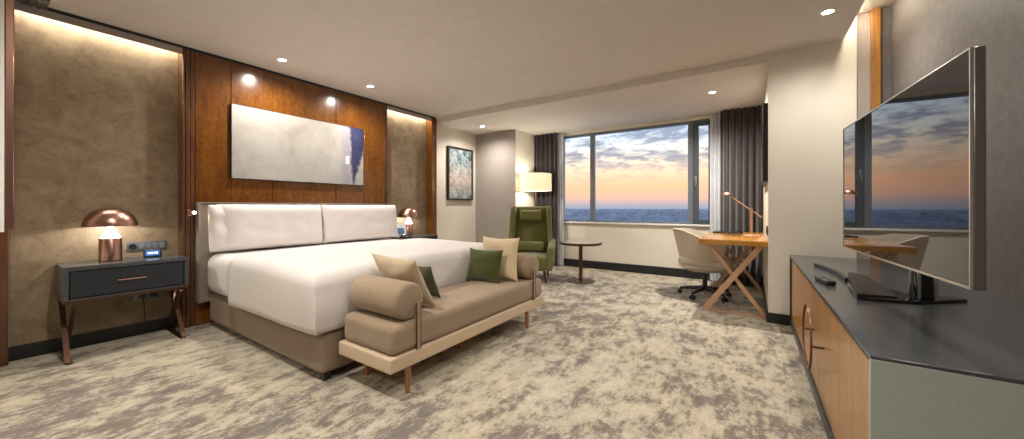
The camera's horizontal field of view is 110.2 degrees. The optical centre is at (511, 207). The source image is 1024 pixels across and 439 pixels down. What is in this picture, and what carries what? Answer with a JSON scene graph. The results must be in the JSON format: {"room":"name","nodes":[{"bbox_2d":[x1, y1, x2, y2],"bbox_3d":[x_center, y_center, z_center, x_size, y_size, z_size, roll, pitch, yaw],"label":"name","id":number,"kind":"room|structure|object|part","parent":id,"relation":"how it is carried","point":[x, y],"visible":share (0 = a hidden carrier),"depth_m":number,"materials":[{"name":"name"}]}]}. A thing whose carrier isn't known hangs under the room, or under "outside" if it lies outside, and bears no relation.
{"room":"hotel room","nodes":[
{"label":"hotel room","id":0,"kind":"room"},
{"bbox_2d":[9,125,475,346],"bbox_3d":[-2.911,-0.250,4.421,0.140,2.900,9.500,0,0,34],"label":"wall","id":1,"kind":"structure","parent":0,"point":[456,219],"depth_m":6.89,"materials":[{"name":"white paint"}]},
{"bbox_2d":[0,229,8,366],"bbox_3d":[-3.912,-0.185,2.685,0.130,2.770,0.142,0,0,34],"label":"wall panel","id":2,"kind":"object","parent":1,"relation":"attached to","point":[4,236],"visible":0.43,"depth_m":2.69,"materials":[{"name":"wood"}]},
{"bbox_2d":[9,316,177,361],"bbox_3d":[-3.637,1.145,3.185,0.030,0.110,0.994,0,0,34],"label":"baseboard","id":3,"kind":"structure","parent":1,"relation":"attached to","point":[19,352],"depth_m":3.10,"materials":[{"name":"wood"}]},
{"bbox_2d":[10,9,177,346],"bbox_3d":[-3.643,-0.198,3.193,0.012,2.795,0.985,0,0,34],"label":"wall panel","id":4,"kind":"object","parent":1,"relation":"attached to","point":[96,113],"visible":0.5,"depth_m":3.08,"materials":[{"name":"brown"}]},
{"bbox_2d":[126,240,165,251],"bbox_3d":[-3.482,0.367,3.407,0.016,0.085,0.270,0,0,34],"label":"control panel","id":5,"kind":"object","parent":4,"relation":"attached to","point":[130,246],"visible":0.98,"depth_m":3.39,"materials":[{"name":"black plastic"}]},
{"bbox_2d":[128,244,136,248],"bbox_3d":[-3.533,0.367,3.323,0.006,0.052,0.052,0,0,34],"label":"socket","id":6,"kind":"object","parent":5,"relation":"attached to","point":[130,246],"depth_m":3.32,"materials":[{"name":"black plastic"}]},
{"bbox_2d":[139,243,144,248],"bbox_3d":[-3.499,0.367,3.375,0.005,0.054,0.038,0,0,34],"label":"switch","id":7,"kind":"object","parent":5,"relation":"attached to","point":[141,245],"depth_m":3.37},
{"bbox_2d":[146,243,151,247],"bbox_3d":[-3.473,0.367,3.413,0.005,0.054,0.038,0,0,34],"label":"switch","id":8,"kind":"object","parent":5,"relation":"attached to","point":[148,245],"depth_m":3.41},
{"bbox_2d":[153,242,157,247],"bbox_3d":[-3.447,0.367,3.451,0.005,0.054,0.038,0,0,34],"label":"switch","id":9,"kind":"object","parent":5,"relation":"attached to","point":[155,244],"depth_m":3.45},
{"bbox_2d":[159,242,164,247],"bbox_3d":[-3.422,0.367,3.490,0.005,0.054,0.038,0,0,34],"label":"switch","id":10,"kind":"object","parent":5,"relation":"attached to","point":[161,244],"depth_m":3.49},
{"bbox_2d":[133,292,158,321],"bbox_3d":[-3.461,0.936,3.387,0.074,0.301,0.180,0,0,34],"label":"power outlet","id":11,"kind":"object","parent":4,"relation":"attached to","point":[150,295],"visible":0.58,"depth_m":3.37,"materials":[{"name":"black plastic"}]},
{"bbox_3d":[-3.488,0.830,3.405,0.010,0.090,0.180,0,0,34],"label":"plate","id":12,"kind":"part","parent":11,"relation":"part of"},
{"bbox_2d":[178,49,194,327],"bbox_3d":[-3.283,-0.182,3.600,0.156,2.765,0.091,0,0,34],"label":"wall panel","id":13,"kind":"object","parent":1,"relation":"attached to","point":[186,61],"visible":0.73,"depth_m":3.56,"materials":[{"name":"wood"}]},
{"bbox_2d":[187,210,195,215],"bbox_3d":[-3.174,0.058,3.540,0.093,0.065,0.050,0,0,34],"label":"light","id":14,"kind":"object","parent":13,"relation":"attached to","point":[189,212],"visible":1,"depth_m":3.54,"materials":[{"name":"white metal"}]},
{"bbox_2d":[47,7,435,118],"bbox_3d":[-2.634,-1.583,4.482,0.021,0.034,4.550,0,0,34],"label":"trim","id":15,"kind":"structure","parent":1,"relation":"attached to","point":[48,9],"depth_m":3.70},
{"bbox_2d":[185,49,384,325],"bbox_3d":[-2.647,-0.185,4.554,0.150,2.770,2.379,0,0,34],"label":"wall panel","id":16,"kind":"object","parent":1,"relation":"attached to","point":[219,83],"visible":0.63,"depth_m":4.09,"materials":[{"name":"orange wood"}]},
{"bbox_2d":[196,202,390,303],"bbox_3d":[-2.517,0.455,4.525,0.098,1.010,2.283,0,0,34],"label":"headboard","id":17,"kind":"object","parent":16,"relation":"attached to","point":[203,254],"visible":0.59,"depth_m":3.59,"materials":[{"name":"grey fabric"}]},
{"bbox_2d":[230,103,362,185],"bbox_3d":[-2.582,-0.713,4.483,0.036,0.807,1.572,0,0,34],"label":"wall art","id":18,"kind":"object","parent":16,"relation":"attached to","point":[267,145],"visible":1,"depth_m":4.33,"materials":[{"name":"paint"}]},
{"bbox_2d":[385,105,386,203],"bbox_3d":[-1.993,-0.182,5.525,0.154,2.765,0.037,0,0,34],"label":"wall panel","id":19,"kind":"object","parent":1,"relation":"attached to","point":[385,105],"visible":0.24,"depth_m":5.48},
{"bbox_2d":[387,110,425,233],"bbox_3d":[-1.784,-0.198,5.965,0.012,2.795,0.920,0,0,34],"label":"wall panel","id":20,"kind":"object","parent":1,"relation":"attached to","point":[406,134],"visible":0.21,"depth_m":6.00,"materials":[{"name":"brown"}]},
{"bbox_2d":[426,118,436,234],"bbox_3d":[-1.434,-0.185,6.353,0.160,2.770,0.105,0,0,34],"label":"wall panel","id":21,"kind":"object","parent":1,"relation":"attached to","point":[431,126],"visible":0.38,"depth_m":6.32,"materials":[{"name":"orange wood"}]},
{"bbox_2d":[447,145,472,199],"bbox_3d":[-1.022,-0.655,7.067,0.050,1.030,0.720,0,0,34],"label":"framed picture","id":22,"kind":"object","parent":1,"relation":"attached to","point":[459,160],"visible":1,"depth_m":7.04},
{"bbox_2d":[0,265,827,438],"bbox_3d":[-0.395,1.250,2.733,6.200,0.100,9.500,0,0,34],"label":"floor","id":23,"kind":"structure","parent":0,"point":[620,355],"depth_m":2.40,"materials":[{"name":"carpet"}]},
{"bbox_2d":[56,253,188,364],"bbox_3d":[-3.381,0.838,3.128,0.471,0.755,0.734,0,0,34],"label":"nightstand","id":24,"kind":"object","parent":23,"relation":"on","point":[77,282],"visible":0.98,"depth_m":2.95,"materials":[{"name":"grey paint"}]},
{"bbox_3d":[-3.566,0.974,2.842,0.454,0.483,0.030,0,0,34],"label":"leg","id":25,"kind":"part","parent":24,"relation":"part of","materials":[{"name":"orange metal"}]},
{"bbox_3d":[-3.557,0.974,2.874,0.454,0.483,0.020,0,0,34],"label":"leg","id":26,"kind":"part","parent":24,"relation":"part of","materials":[{"name":"orange metal"}]},
{"bbox_2d":[81,207,137,261],"bbox_3d":[-3.469,0.231,3.086,0.330,0.460,0.330,0,0,44],"label":"table lamp","id":27,"kind":"object","parent":24,"relation":"on","point":[110,244],"visible":1,"depth_m":3.03,"materials":[{"name":"orange metal"}]},
{"bbox_3d":[-3.469,0.081,3.086,0.330,0.160,0.330,0,0,44],"label":"lamp shade","id":28,"kind":"part","parent":27,"relation":"part of","materials":[{"name":"orange metal"}]},
{"bbox_2d":[100,226,120,238],"bbox_3d":[-3.469,0.210,3.086,0.124,0.114,0.124,0,0,44],"label":"diffuser","id":29,"kind":"object","parent":27,"relation":"attached to","point":[110,232],"depth_m":3.06,"materials":[{"name":"white"}]},
{"bbox_3d":[-3.389,0.738,3.134,0.430,0.024,0.720,0,0,34],"label":"rail","id":30,"kind":"part","parent":24,"relation":"part of","materials":[{"name":"orange metal"}]},
{"bbox_3d":[-3.376,0.603,3.125,0.412,0.204,0.660,0,0,34],"label":"drawer","id":31,"kind":"part","parent":24,"relation":"part of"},
{"bbox_3d":[-3.196,0.600,3.005,0.019,0.011,0.170,0,0,34],"label":"drawer handle","id":32,"kind":"part","parent":24,"relation":"part of","materials":[{"name":"orange metal"}]},
{"bbox_2d":[143,248,161,257],"bbox_3d":[-3.339,0.422,3.318,0.120,0.078,0.098,0,0,-44],"label":"alarm clock","id":33,"kind":"object","parent":24,"relation":"on","point":[147,252],"visible":1,"depth_m":3.29,"materials":[{"name":"black plastic"}]},
{"bbox_3d":[-3.212,0.974,3.388,0.454,0.483,0.020,0,0,34],"label":"leg","id":34,"kind":"part","parent":24,"relation":"part of","materials":[{"name":"orange metal"}]},
{"bbox_3d":[-3.197,1.194,3.393,0.460,0.012,0.042,0,0,34],"label":"floor rail","id":35,"kind":"part","parent":24,"relation":"part of","materials":[{"name":"orange metal"}]},
{"bbox_3d":[-3.193,0.974,3.399,0.454,0.483,0.030,0,0,34],"label":"leg","id":36,"kind":"part","parent":24,"relation":"part of","materials":[{"name":"orange metal"}]},
{"bbox_2d":[208,239,399,380],"bbox_3d":[-1.591,0.826,3.901,2.128,0.748,2.214,0,0,34],"label":"bed","id":37,"kind":"object","parent":23,"relation":"on","point":[320,353],"visible":0.2,"depth_m":2.89,"materials":[{"name":"beige fabric"}]},
{"bbox_2d":[208,204,322,251],"bbox_3d":[-2.653,0.207,3.941,0.259,0.476,1.103,0,0,34],"label":"bed pillow","id":38,"kind":"object","parent":37,"relation":"on","point":[231,227],"visible":1,"depth_m":3.77,"materials":[{"name":"white fabric"}]},
{"bbox_3d":[-1.598,0.661,3.905,2.110,0.419,2.214,0,0,34],"label":"mattress","id":39,"kind":"part","parent":37,"relation":"part of","materials":[{"name":"white fabric"}]},
{"bbox_3d":[-1.306,1.175,2.504,0.060,0.051,0.060,0,0,34],"label":"leg","id":40,"kind":"part","parent":37,"relation":"part of","materials":[{"name":"black plastic"}]},
{"bbox_2d":[228,238,482,335],"bbox_3d":[-1.255,0.632,3.680,1.417,0.446,2.304,0,0,34],"label":"duvet","id":41,"kind":"object","parent":37,"relation":"on","point":[305,290],"visible":0.75,"depth_m":2.78,"materials":[{"name":"white fabric"}]},
{"bbox_2d":[321,205,397,242],"bbox_3d":[-2.036,0.207,4.864,0.258,0.475,1.103,0,0,34],"label":"bed pillow","id":42,"kind":"object","parent":37,"relation":"on","point":[340,223],"visible":1,"depth_m":4.69,"materials":[{"name":"white fabric"}]},
{"bbox_2d":[391,234,437,239],"bbox_3d":[-1.621,0.838,5.753,0.471,0.755,0.734,0,0,34],"label":"nightstand","id":43,"kind":"object","parent":23,"relation":"on","point":[425,236],"visible":0.21,"depth_m":5.76,"materials":[{"name":"grey paint"}]},
{"bbox_2d":[397,223,405,236],"bbox_3d":[-1.748,0.358,5.580,0.170,0.206,0.100,0,0,-31],"label":"tent card","id":44,"kind":"object","parent":43,"relation":"on","point":[401,227],"visible":0.54,"depth_m":5.56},
{"bbox_2d":[397,228,403,233],"bbox_3d":[-1.730,0.368,5.549,0.100,0.086,0.022,0,0,-31],"label":"print","id":45,"kind":"object","parent":44,"relation":"attached to","point":[400,230],"depth_m":5.55},
{"bbox_2d":[399,234,411,237],"bbox_3d":[-1.625,0.439,5.449,0.100,0.045,0.170,0,0,30],"label":"telephone","id":46,"kind":"object","parent":43,"relation":"on","point":[404,235],"visible":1,"depth_m":5.40,"materials":[{"name":"black plastic"}]},
{"bbox_2d":[398,207,418,235],"bbox_3d":[-1.670,0.231,5.768,0.330,0.460,0.330,0,0,44],"label":"table lamp","id":47,"kind":"object","parent":43,"relation":"on","point":[408,212],"visible":0.96,"depth_m":5.70,"materials":[{"name":"orange metal"}]},
{"bbox_3d":[-1.670,0.081,5.768,0.330,0.160,0.330,0,0,44],"label":"lamp shade","id":48,"kind":"part","parent":47,"relation":"part of","materials":[{"name":"orange metal"}]},
{"bbox_2d":[405,217,412,223],"bbox_3d":[-1.670,0.210,5.768,0.124,0.114,0.124,0,0,44],"label":"diffuser","id":49,"kind":"object","parent":47,"relation":"attached to","point":[408,221],"depth_m":5.74,"materials":[{"name":"white"}]},
{"bbox_2d":[339,254,543,393],"bbox_3d":[-0.430,0.845,3.118,0.572,0.710,1.930,0,0,34],"label":"daybed","id":50,"kind":"object","parent":23,"relation":"on","point":[393,331],"visible":0.94,"depth_m":2.45,"materials":[{"name":"brown fabric"}]},
{"bbox_3d":[-1.041,1.111,2.559,0.041,0.179,0.042,0,0,34],"label":"leg","id":51,"kind":"part","parent":50,"relation":"part of","materials":[{"name":"orange metal"}]},
{"bbox_2d":[372,253,435,306],"bbox_3d":[-0.803,0.533,2.634,0.491,0.385,0.240,0,0,34],"label":"throw cushion","id":52,"kind":"object","parent":50,"relation":"on","point":[389,267],"visible":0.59,"depth_m":2.52,"materials":[{"name":"beige fabric"}]},
{"bbox_3d":[-0.676,1.111,2.314,0.041,0.179,0.042,0,0,34],"label":"leg","id":53,"kind":"part","parent":50,"relation":"part of","materials":[{"name":"orange metal"}]},
{"bbox_2d":[418,266,440,297],"bbox_3d":[-0.731,0.590,2.887,0.331,0.269,0.137,0,0,34],"label":"throw cushion","id":54,"kind":"object","parent":50,"relation":"on","point":[426,272],"visible":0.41,"depth_m":2.80,"materials":[{"name":"green fabric"}]},
{"bbox_2d":[344,277,540,354],"bbox_3d":[-0.431,0.833,3.119,0.553,0.207,1.892,0,0,34],"label":"seat cushion","id":55,"kind":"object","parent":50,"relation":"on","point":[461,308],"depth_m":2.58,"materials":[{"name":"fabric"}]},
{"bbox_2d":[466,248,502,283],"bbox_3d":[-0.275,0.570,3.526,0.401,0.316,0.143,0,0,34],"label":"throw cushion","id":56,"kind":"object","parent":50,"relation":"on","point":[483,264],"visible":1,"depth_m":3.47,"materials":[{"name":"fabric"}]},
{"bbox_2d":[483,236,519,280],"bbox_3d":[-0.126,0.514,3.619,0.443,0.430,0.161,0,0,34],"label":"throw cushion","id":57,"kind":"object","parent":50,"relation":"on","point":[508,265],"visible":0.66,"depth_m":3.53,"materials":[{"name":"beige fabric"}]},
{"bbox_3d":[0.149,1.111,3.543,0.041,0.179,0.042,0,0,34],"label":"leg","id":58,"kind":"part","parent":50,"relation":"part of","materials":[{"name":"orange metal"}]},
{"bbox_2d":[507,206,555,282],"bbox_3d":[0.304,0.590,6.063,0.860,1.224,0.850,0,0,9],"label":"armchair","id":59,"kind":"object","parent":23,"relation":"on","point":[526,223],"visible":0.73,"depth_m":6.22,"materials":[{"name":"green fabric"}]},
{"bbox_2d":[518,241,543,251],"bbox_3d":[0.312,0.675,6.117,0.450,0.180,0.281,0,0,34],"label":"lumbar cushion","id":60,"kind":"object","parent":59,"relation":"on","point":[523,246],"visible":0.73,"depth_m":6.05,"materials":[{"name":"green fabric"}]},
{"bbox_3d":[0.349,0.484,6.349,0.600,0.993,0.270,0,0,9],"label":"backrest","id":61,"kind":"part","parent":59,"relation":"part of","materials":[{"name":"green fabric"}]},
{"bbox_3d":[0.286,0.897,5.955,0.600,0.265,0.620,0,0,9],"label":"seat","id":62,"kind":"part","parent":59,"relation":"part of","materials":[{"name":"green fabric"}]},
{"bbox_3d":[0.519,1.102,5.646,0.046,0.201,0.070,0,0,-36],"label":"leg","id":63,"kind":"part","parent":59,"relation":"part of","materials":[{"name":"brown wood"}]},
{"bbox_3d":[0.644,0.775,5.915,0.140,0.470,0.665,0,0,9],"label":"arm","id":64,"kind":"part","parent":59,"relation":"part of","materials":[{"name":"green fabric"}]},
{"bbox_2d":[520,173,551,206],"bbox_3d":[0.458,0.280,6.894,0.610,1.840,0.610,0,0,34],"label":"floor lamp","id":65,"kind":"object","parent":23,"relation":"on","point":[530,182],"visible":0.74,"depth_m":6.64,"materials":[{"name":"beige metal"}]},
{"bbox_3d":[0.458,-0.477,6.894,0.610,0.325,0.610,0,0,34],"label":"lamp shade","id":66,"kind":"part","parent":65,"relation":"part of","materials":[{"name":"fabric"}]},
{"bbox_2d":[560,240,601,283],"bbox_3d":[1.115,0.881,5.791,0.680,0.638,0.680,0,0,34],"label":"side table","id":67,"kind":"object","parent":23,"relation":"on","point":[580,243],"visible":1,"depth_m":5.76,"materials":[{"name":"orange metal"}]},
{"bbox_2d":[673,228,735,301],"bbox_3d":[2.571,0.750,4.829,0.730,0.900,0.660,0,0,38],"label":"office chair","id":68,"kind":"object","parent":23,"relation":"on","point":[694,256],"visible":0.9,"depth_m":4.67,"materials":[{"name":"fabric"}]},
{"bbox_3d":[2.476,1.097,4.903,0.315,0.084,0.060,0,0,38],"label":"arm","id":69,"kind":"part","parent":68,"relation":"part of","materials":[{"name":"black plastic"}]},
{"bbox_3d":[2.467,1.097,4.726,0.315,0.084,0.060,0,0,-32],"label":"arm","id":70,"kind":"part","parent":68,"relation":"part of","materials":[{"name":"black plastic"}]},
{"bbox_3d":[2.610,0.723,4.798,0.630,0.124,0.540,0,0,38],"label":"seat","id":71,"kind":"part","parent":68,"relation":"part of","materials":[{"name":"fabric"}]},
{"bbox_3d":[2.647,1.097,4.661,0.060,0.084,0.315,0,0,-18],"label":"arm","id":72,"kind":"part","parent":68,"relation":"part of","materials":[{"name":"black plastic"}]},
{"bbox_3d":[2.753,1.097,4.797,0.315,0.084,0.060,0,0,4],"label":"arm","id":73,"kind":"part","parent":68,"relation":"part of","materials":[{"name":"black plastic"}]},
{"bbox_2d":[699,231,767,318],"bbox_3d":[2.856,0.781,4.586,0.645,0.839,1.600,0,0,34],"label":"desk","id":74,"kind":"object","parent":23,"relation":"on","point":[758,242],"visible":0.93,"depth_m":4.06,"materials":[{"name":"brown wood"}]},
{"bbox_2d":[713,231,742,233],"bbox_3d":[3.051,0.351,5.045,0.352,0.019,0.342,0,0,34],"label":"folder","id":75,"kind":"object","parent":74,"relation":"on","point":[728,232],"visible":0.99,"depth_m":4.94,"materials":[{"name":"black plastic"}]},
{"bbox_3d":[2.474,0.803,4.021,0.587,0.796,0.030,0,0,34],"label":"leg","id":76,"kind":"part","parent":74,"relation":"part of","materials":[{"name":"wood"}]},
{"bbox_3d":[3.234,0.803,5.154,0.587,0.796,0.030,0,0,34],"label":"leg","id":77,"kind":"part","parent":74,"relation":"part of","materials":[{"name":"wood"}]},
{"bbox_3d":[2.522,0.803,4.032,0.571,0.785,0.026,0,0,34],"label":"leg","id":78,"kind":"part","parent":74,"relation":"part of","materials":[{"name":"wood"}]},
{"bbox_2d":[720,192,762,235],"bbox_3d":[2.926,0.080,4.564,0.470,0.563,0.200,0,0,34],"label":"desk lamp","id":79,"kind":"object","parent":74,"relation":"on","point":[723,193],"visible":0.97,"depth_m":4.50,"materials":[{"name":"orange metal"}]},
{"bbox_3d":[2.970,-0.006,4.534,0.363,0.297,0.016,0,0,34],"label":"arm","id":80,"kind":"part","parent":79,"relation":"part of","materials":[{"name":"orange metal"}]},
{"bbox_3d":[3.019,0.186,4.501,0.024,0.320,0.024,0,0,34],"label":"post","id":81,"kind":"part","parent":79,"relation":"part of","materials":[{"name":"orange metal"}]},
{"bbox_3d":[3.282,0.803,5.165,0.571,0.785,0.026,0,0,34],"label":"leg","id":82,"kind":"part","parent":74,"relation":"part of","materials":[{"name":"wood"}]},
{"bbox_2d":[790,255,1023,438],"bbox_3d":[2.210,0.833,2.118,0.784,0.735,2.860,0,0,34],"label":"sideboard","id":83,"kind":"object","parent":23,"relation":"on","point":[874,369],"visible":0.98,"depth_m":1.28,"materials":[{"name":"stone"}]},
{"bbox_3d":[3.012,0.806,3.272,0.738,0.658,0.050,0,0,34],"label":"panel","id":84,"kind":"part","parent":83,"relation":"part of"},
{"bbox_3d":[2.556,0.781,3.215,0.020,0.584,0.545,0,0,34],"label":"door","id":85,"kind":"part","parent":83,"relation":"part of","materials":[{"name":"brown wood"}]},
{"bbox_3d":[2.248,0.781,2.755,0.020,0.584,0.557,0,0,34],"label":"door","id":86,"kind":"part","parent":83,"relation":"part of","materials":[{"name":"brown wood"}]},
{"bbox_3d":[1.794,0.755,2.149,0.059,0.370,0.185,0,0,34],"label":"door handle","id":87,"kind":"part","parent":83,"relation":"part of","materials":[{"name":"brown metal"}]},
{"bbox_3d":[1.933,0.781,2.286,0.020,0.584,0.567,0,0,34],"label":"door","id":88,"kind":"part","parent":83,"relation":"part of","materials":[{"name":"brown wood"}]},
{"bbox_3d":[1.690,0.755,1.992,0.059,0.370,0.185,0,0,34],"label":"door handle","id":89,"kind":"part","parent":83,"relation":"part of","materials":[{"name":"brown metal"}]},
{"bbox_2d":[814,275,835,285],"bbox_3d":[1.927,0.449,2.200,0.048,0.030,0.200,0,0,24],"label":"remote control","id":90,"kind":"object","parent":83,"relation":"on","point":[823,279],"visible":1,"depth_m":2.16,"materials":[{"name":"black plastic"}]},
{"bbox_3d":[1.615,0.781,1.812,0.020,0.584,0.567,0,0,34],"label":"door","id":91,"kind":"part","parent":83,"relation":"part of","materials":[{"name":"brown wood"}]},
{"bbox_3d":[1.306,0.781,1.351,0.020,0.584,0.539,0,0,34],"label":"door","id":92,"kind":"part","parent":83,"relation":"part of","materials":[{"name":"brown wood"}]},
{"bbox_2d":[814,45,985,303],"bbox_3d":[2.026,-0.007,1.851,0.448,0.943,2.017,0,0,30],"label":"television","id":93,"kind":"object","parent":83,"relation":"on","point":[914,165],"visible":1,"depth_m":1.33,"materials":[{"name":"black glass"}]},
{"bbox_3d":[2.003,0.307,1.748,0.049,0.284,0.100,0,0,-17],"label":"stand trim","id":94,"kind":"part","parent":93,"relation":"part of","materials":[{"name":"metal"}]},
{"bbox_3d":[1.716,-0.116,1.617,0.026,0.726,1.300,0,0,30],"label":"casing","id":95,"kind":"part","parent":93,"relation":"part of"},
{"bbox_3d":[1.437,0.806,0.924,0.738,0.658,0.016,0,0,34],"label":"panel","id":96,"kind":"part","parent":83,"relation":"part of","materials":[{"name":"stone"}]},
{"bbox_2d":[48,0,864,117],"bbox_3d":[-1.229,-1.660,1.956,5.680,0.120,7.280,0,0,34],"label":"ceiling","id":97,"kind":"structure","parent":0,"point":[434,58],"depth_m":3.35,"materials":[{"name":"paint"}]},
{"bbox_2d":[14,0,49,9],"bbox_3d":[-3.696,-1.582,2.702,0.250,0.036,0.230,0,0,34],"label":"ceiling vent","id":98,"kind":"object","parent":97,"relation":"in","point":[39,4],"visible":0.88,"depth_m":2.74,"materials":[{"name":"grey paint"}]},
{"bbox_2d":[14,1,182,53],"bbox_3d":[-3.541,-1.542,3.120,0.022,0.055,0.994,0,0,34],"label":"pelmet","id":99,"kind":"structure","parent":97,"relation":"attached to","point":[20,7],"depth_m":3.05,"materials":[{"name":"beige paint"}]},
{"bbox_2d":[276,58,287,61],"bbox_3d":[-2.498,-1.598,3.879,0.112,0.004,0.112,0,0,34],"label":"recessed light","id":100,"kind":"object","parent":97,"relation":"in","point":[278,59],"visible":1,"depth_m":3.88,"materials":[{"name":"white ceramic"}]},
{"bbox_2d":[387,106,431,120],"bbox_3d":[-1.679,-1.542,5.896,0.022,0.055,0.928,0,0,34],"label":"pelmet","id":101,"kind":"structure","parent":97,"relation":"attached to","point":[388,107],"depth_m":5.85,"materials":[{"name":"beige paint"}]},
{"bbox_2d":[819,8,836,15],"bbox_3d":[2.587,-1.598,2.924,0.112,0.004,0.112,0,0,34],"label":"recessed light","id":102,"kind":"object","parent":97,"relation":"in","point":[831,10],"visible":1,"depth_m":2.92,"materials":[{"name":"beige"}]},
{"bbox_2d":[476,129,514,242],"bbox_3d":[-0.079,-0.200,7.638,1.020,2.800,1.000,0,0,34],"label":"wall column","id":103,"kind":"structure","parent":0,"point":[495,151],"depth_m":7.22,"materials":[{"name":"beige paint"}]},
{"bbox_2d":[515,129,534,206],"bbox_3d":[0.320,-0.158,7.312,0.005,2.715,0.898,0,0,34],"label":"wall column","id":104,"kind":"structure","parent":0,"point":[524,142],"depth_m":7.17,"materials":[{"name":"white paint"}]},
{"bbox_2d":[436,54,767,135],"bbox_3d":[1.174,-1.617,6.064,5.095,0.205,2.220,0,0,34],"label":"ceiling","id":105,"kind":"structure","parent":0,"point":[740,83],"depth_m":5.27,"materials":[{"name":"paint"}]},
{"bbox_2d":[534,133,556,265],"bbox_3d":[0.689,-0.160,7.364,0.520,2.690,0.121,0,0,34],"label":"curtain","id":106,"kind":"object","parent":105,"relation":"hanging from","point":[545,146],"visible":0.51,"depth_m":7.31,"materials":[{"name":"fabric"}]},
{"bbox_2d":[557,133,563,265],"bbox_3d":[0.987,-0.160,7.284,0.145,2.690,0.062,0,0,34],"label":"sheer curtain","id":107,"kind":"object","parent":105,"relation":"hanging from","point":[560,137],"visible":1,"depth_m":7.27,"materials":[{"name":"fabric"}]},
{"bbox_2d":[710,113,719,280],"bbox_3d":[3.278,-0.160,5.749,0.160,2.690,0.067,0,0,34],"label":"sheer curtain","id":108,"kind":"object","parent":105,"relation":"hanging from","point":[714,118],"visible":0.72,"depth_m":5.75,"materials":[{"name":"fabric"}]},
{"bbox_2d":[720,105,760,286],"bbox_3d":[3.479,-0.160,5.446,0.521,2.690,0.151,0,0,34],"label":"curtain","id":109,"kind":"object","parent":105,"relation":"hanging from","point":[739,128],"visible":0.77,"depth_m":5.44,"materials":[{"name":"fabric"}]},
{"bbox_2d":[564,109,762,275],"bbox_3d":[2.353,-0.200,6.609,4.346,2.800,0.200,0,0,34],"label":"wall","id":110,"kind":"structure","parent":0,"point":[648,245],"depth_m":6.60,"materials":[{"name":"white paint"}]},
{"bbox_2d":[564,119,709,226],"bbox_3d":[2.171,-0.573,6.639,2.790,1.785,0.154,0,0,34],"label":"window","id":111,"kind":"structure","parent":110,"relation":"in","point":[693,126],"depth_m":6.08,"materials":[{"name":"grey metal"}]},
{"bbox_3d":[2.153,0.305,6.612,2.790,0.030,0.080,0,0,34],"label":"sill","id":112,"kind":"part","parent":111,"relation":"part of","materials":[{"name":"white ceramic"}]},
{"bbox_3d":[3.181,-0.583,5.976,0.265,1.705,0.070,0,0,34],"label":"sash","id":113,"kind":"part","parent":111,"relation":"part of","materials":[{"name":"metal"}]},
{"bbox_2d":[564,258,762,284],"bbox_3d":[2.207,1.126,6.575,3.951,0.148,0.020,0,0,34],"label":"baseboard","id":114,"kind":"structure","parent":110,"relation":"attached to","point":[665,271],"depth_m":6.49,"materials":[{"name":"wood"}]},
{"bbox_2d":[763,16,856,314],"bbox_3d":[3.571,-0.350,4.457,0.674,3.100,2.220,0,0,34],"label":"wall pier","id":115,"kind":"object","parent":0,"point":[810,95],"visible":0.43,"depth_m":3.56,"materials":[{"name":"white paint"}]},
{"bbox_2d":[760,103,767,186],"bbox_3d":[3.043,-0.690,4.317,0.047,0.840,1.240,0,0,34],"label":"wall mirror","id":116,"kind":"object","parent":115,"relation":"attached to","point":[764,118],"visible":1,"depth_m":3.81,"materials":[{"name":"black mirror"}]},
{"bbox_3d":[3.024,-0.690,4.329,0.002,0.780,1.180,0,0,34],"label":"glass","id":117,"kind":"part","parent":116,"relation":"part of","materials":[{"name":"mirror"}]},
{"bbox_2d":[762,279,789,325],"bbox_3d":[3.527,1.147,4.404,0.688,0.105,2.116,0,0,34],"label":"baseboard","id":118,"kind":"structure","parent":115,"relation":"attached to","point":[775,318],"depth_m":3.68,"materials":[{"name":"wood"}]},
{"bbox_2d":[857,12,869,258],"bbox_3d":[3.336,-0.350,3.416,0.096,3.100,0.170,0,0,34],"label":"wall pier","id":119,"kind":"object","parent":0,"point":[863,19],"depth_m":3.34,"materials":[{"name":"beige paint"}]},
{"bbox_2d":[858,0,894,13],"bbox_3d":[1.389,-1.820,0.321,0.550,0.200,7.480,0,0,34],"label":"ceiling","id":120,"kind":"structure","parent":0,"point":[867,5],"depth_m":3.21,"materials":[{"name":"paint"}]},
{"bbox_2d":[881,5,891,103],"bbox_3d":[3.489,-0.350,3.295,0.175,3.100,0.200,0,0,34],"label":"wall pier","id":121,"kind":"object","parent":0,"point":[886,12],"depth_m":3.24,"materials":[{"name":"paint"}]},
{"bbox_2d":[892,0,1023,307],"bbox_3d":[1.514,-0.350,0.237,0.150,3.100,7.480,0,0,34],"label":"wall","id":122,"kind":"structure","parent":0,"point":[926,34],"depth_m":1.86,"materials":[{"name":"paint"}]},
{"bbox_2d":[870,7,880,259],"bbox_3d":[3.384,-0.310,3.348,0.059,3.020,0.230,0,0,34],"label":"trim","id":123,"kind":"structure","parent":122,"relation":"attached to","point":[875,13],"depth_m":3.26,"materials":[{"name":"wood"}]},
{"bbox_3d":[-3.562,-0.200,2.211,1.280,2.800,0.405,0,0,34],"label":"wall","id":124,"kind":"structure","parent":0,"visible":0},
{"bbox_2d":[0,0,13,231],"bbox_3d":[-3.232,-0.662,2.271,0.702,1.615,0.056,0,0,34],"label":"wall mirror","id":125,"kind":"object","parent":124,"relation":"attached to","point":[6,6],"visible":1,"depth_m":2.08,"materials":[{"name":"white mirror"}]},
{"label":"outside","id":126,"kind":"structure","parent":0,"visible":0},
{"bbox_2d":[565,209,707,214],"bbox_3d":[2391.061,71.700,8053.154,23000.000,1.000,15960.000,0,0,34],"label":"land","id":127,"kind":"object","parent":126,"point":[574,210],"visible":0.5,"depth_m":8883.94,"materials":[{"name":"blue"}]},
{"bbox_2d":[565,209,707,221],"bbox_3d":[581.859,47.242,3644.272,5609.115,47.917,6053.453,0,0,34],"label":"sea","id":128,"kind":"structure","parent":127,"relation":"on","point":[669,215],"depth_m":2068.30,"materials":[{"name":"liquid"}]}
]}

